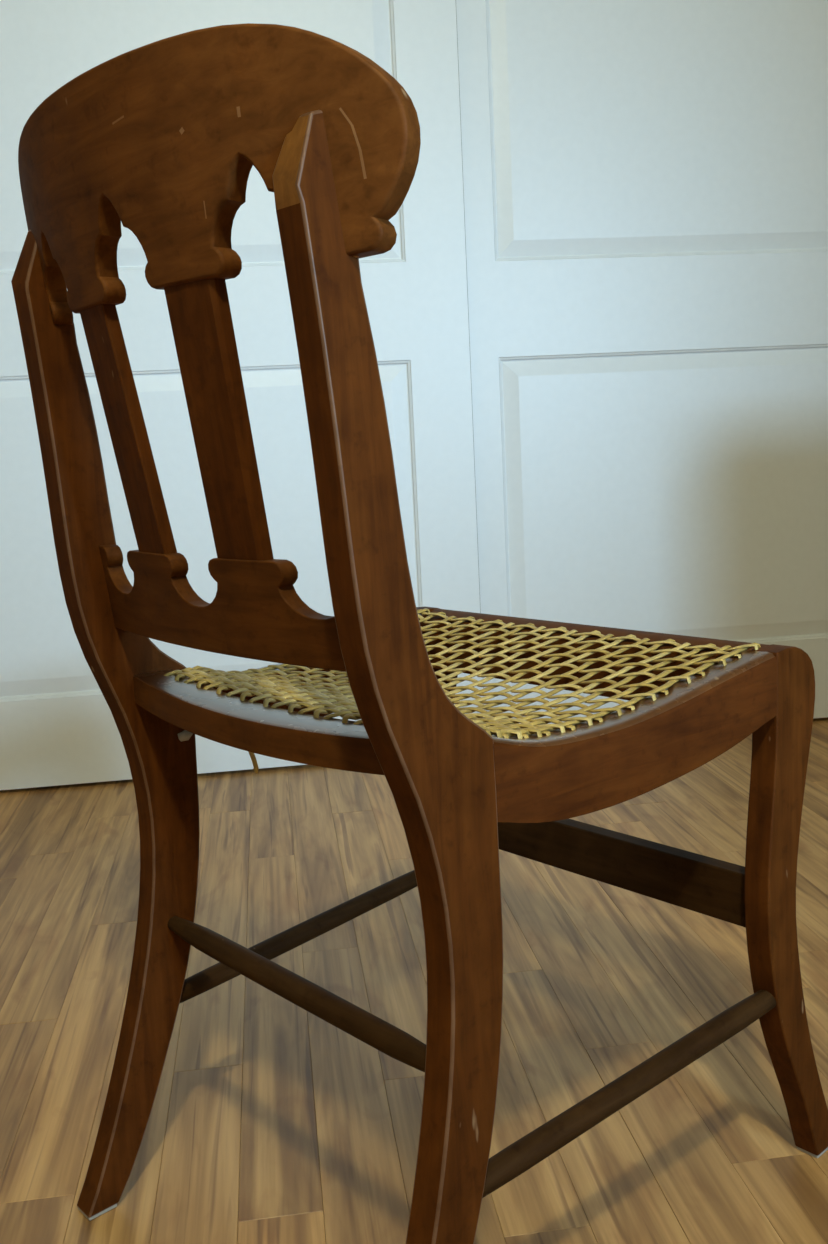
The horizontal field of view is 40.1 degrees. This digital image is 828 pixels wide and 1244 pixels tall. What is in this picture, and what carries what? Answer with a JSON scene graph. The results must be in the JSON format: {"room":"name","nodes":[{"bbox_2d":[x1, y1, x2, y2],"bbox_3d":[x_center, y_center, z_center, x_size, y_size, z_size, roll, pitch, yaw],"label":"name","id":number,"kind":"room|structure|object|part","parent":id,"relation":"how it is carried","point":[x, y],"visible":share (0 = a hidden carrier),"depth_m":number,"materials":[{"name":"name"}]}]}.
{"room":"living room","nodes":[
{"label":"living room","id":0,"kind":"room"},
{"bbox_2d":[0,717,827,1243],"bbox_3d":[0.202,0.621,0.489,3.670,0.060,4.370,-4,9,-7],"label":"floor","id":1,"kind":"structure","parent":0,"point":[270,1122],"depth_m":1.30,"materials":[{"name":"brown wood"}]},
{"bbox_2d":[11,23,827,1243],"bbox_3d":[0.015,0.062,0.975,0.562,0.908,0.466,-11,12,-41],"label":"chair","id":2,"kind":"object","parent":1,"relation":"on","point":[163,139],"visible":1,"depth_m":0.78,"materials":[{"name":"brown wood"}]},
{"bbox_3d":[-0.257,0.101,0.986,0.141,0.848,0.049,-11,12,-41],"label":"post","id":3,"kind":"part","parent":2,"relation":"part of","materials":[{"name":"brown wood"}]},
{"bbox_3d":[-0.181,-0.286,0.756,0.083,0.134,0.466,-11,12,-41],"label":"crest rail","id":4,"kind":"part","parent":2,"relation":"part of","materials":[{"name":"brown wood"}]},
{"bbox_3d":[-0.143,-0.015,0.822,0.042,0.071,0.359,-11,12,-41],"label":"rail","id":5,"kind":"part","parent":2,"relation":"part of","materials":[{"name":"brown wood"}]},
{"bbox_3d":[-0.115,0.074,0.857,0.054,0.031,0.358,-11,12,-41],"label":"seat rail","id":6,"kind":"part","parent":2,"relation":"part of","materials":[{"name":"brown wood"}]},
{"bbox_3d":[-0.099,0.052,1.134,0.038,0.082,0.309,6,12,43],"label":"seat rail","id":7,"kind":"part","parent":2,"relation":"part of","materials":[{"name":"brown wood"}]},
{"bbox_3d":[-0.005,0.132,0.710,0.141,0.849,0.049,-11,12,-41],"label":"post","id":8,"kind":"part","parent":2,"relation":"part of","materials":[{"name":"brown wood"}]},
{"bbox_3d":[0.044,0.219,1.312,0.121,0.484,0.024,-11,12,-41],"label":"leg","id":9,"kind":"part","parent":2,"relation":"part of","materials":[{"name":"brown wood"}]},
{"bbox_3d":[0.165,0.035,1.109,0.061,0.066,0.411,-11,12,-41],"label":"seat rail","id":10,"kind":"part","parent":2,"relation":"part of","materials":[{"name":"brown wood"}]},
{"bbox_3d":[0.162,0.084,0.848,0.309,0.082,0.038,-10,11,-36],"label":"seat rail","id":11,"kind":"part","parent":2,"relation":"part of","materials":[{"name":"brown wood"}]},
{"bbox_3d":[0.333,0.255,0.995,0.121,0.484,0.024,-11,12,-41],"label":"leg","id":12,"kind":"part","parent":2,"relation":"part of","materials":[{"name":"brown wood"}]},
{"bbox_3d":[-0.137,-0.898,2.365,3.670,2.500,0.350,-4,9,-7],"label":"wall","id":13,"kind":"structure","parent":0,"visible":0},
{"bbox_2d":[0,0,484,789],"bbox_3d":[-0.501,-0.683,2.218,1.222,2.021,0.035,-4,9,-7],"label":"door","id":14,"kind":"structure","parent":13,"relation":"in","point":[58,727],"depth_m":2.26,"materials":[{"name":"white paint"}]},
{"bbox_3d":[-0.524,-1.129,2.145,0.977,0.897,0.030,-4,9,-7],"label":"panel","id":15,"kind":"part","parent":14,"relation":"part of","materials":[{"name":"white paint"}]},
{"bbox_3d":[-0.477,-0.183,2.295,0.977,0.640,0.030,-4,9,-7],"label":"panel","id":16,"kind":"part","parent":14,"relation":"part of","materials":[{"name":"white paint"}]},
{"bbox_2d":[456,0,827,723],"bbox_3d":[0.662,-0.769,2.390,1.240,2.021,0.034,-4,9,-7],"label":"door","id":17,"kind":"structure","parent":13,"relation":"in","point":[645,182],"depth_m":2.37,"materials":[{"name":"white paint"}]},
{"bbox_3d":[0.638,-1.214,2.317,1.004,0.897,0.030,-4,9,-7],"label":"panel","id":18,"kind":"part","parent":17,"relation":"part of","materials":[{"name":"white paint"}]},
{"bbox_3d":[0.685,-0.268,2.467,1.004,0.640,0.030,-4,9,-7],"label":"panel","id":19,"kind":"part","parent":17,"relation":"part of","materials":[{"name":"white paint"}]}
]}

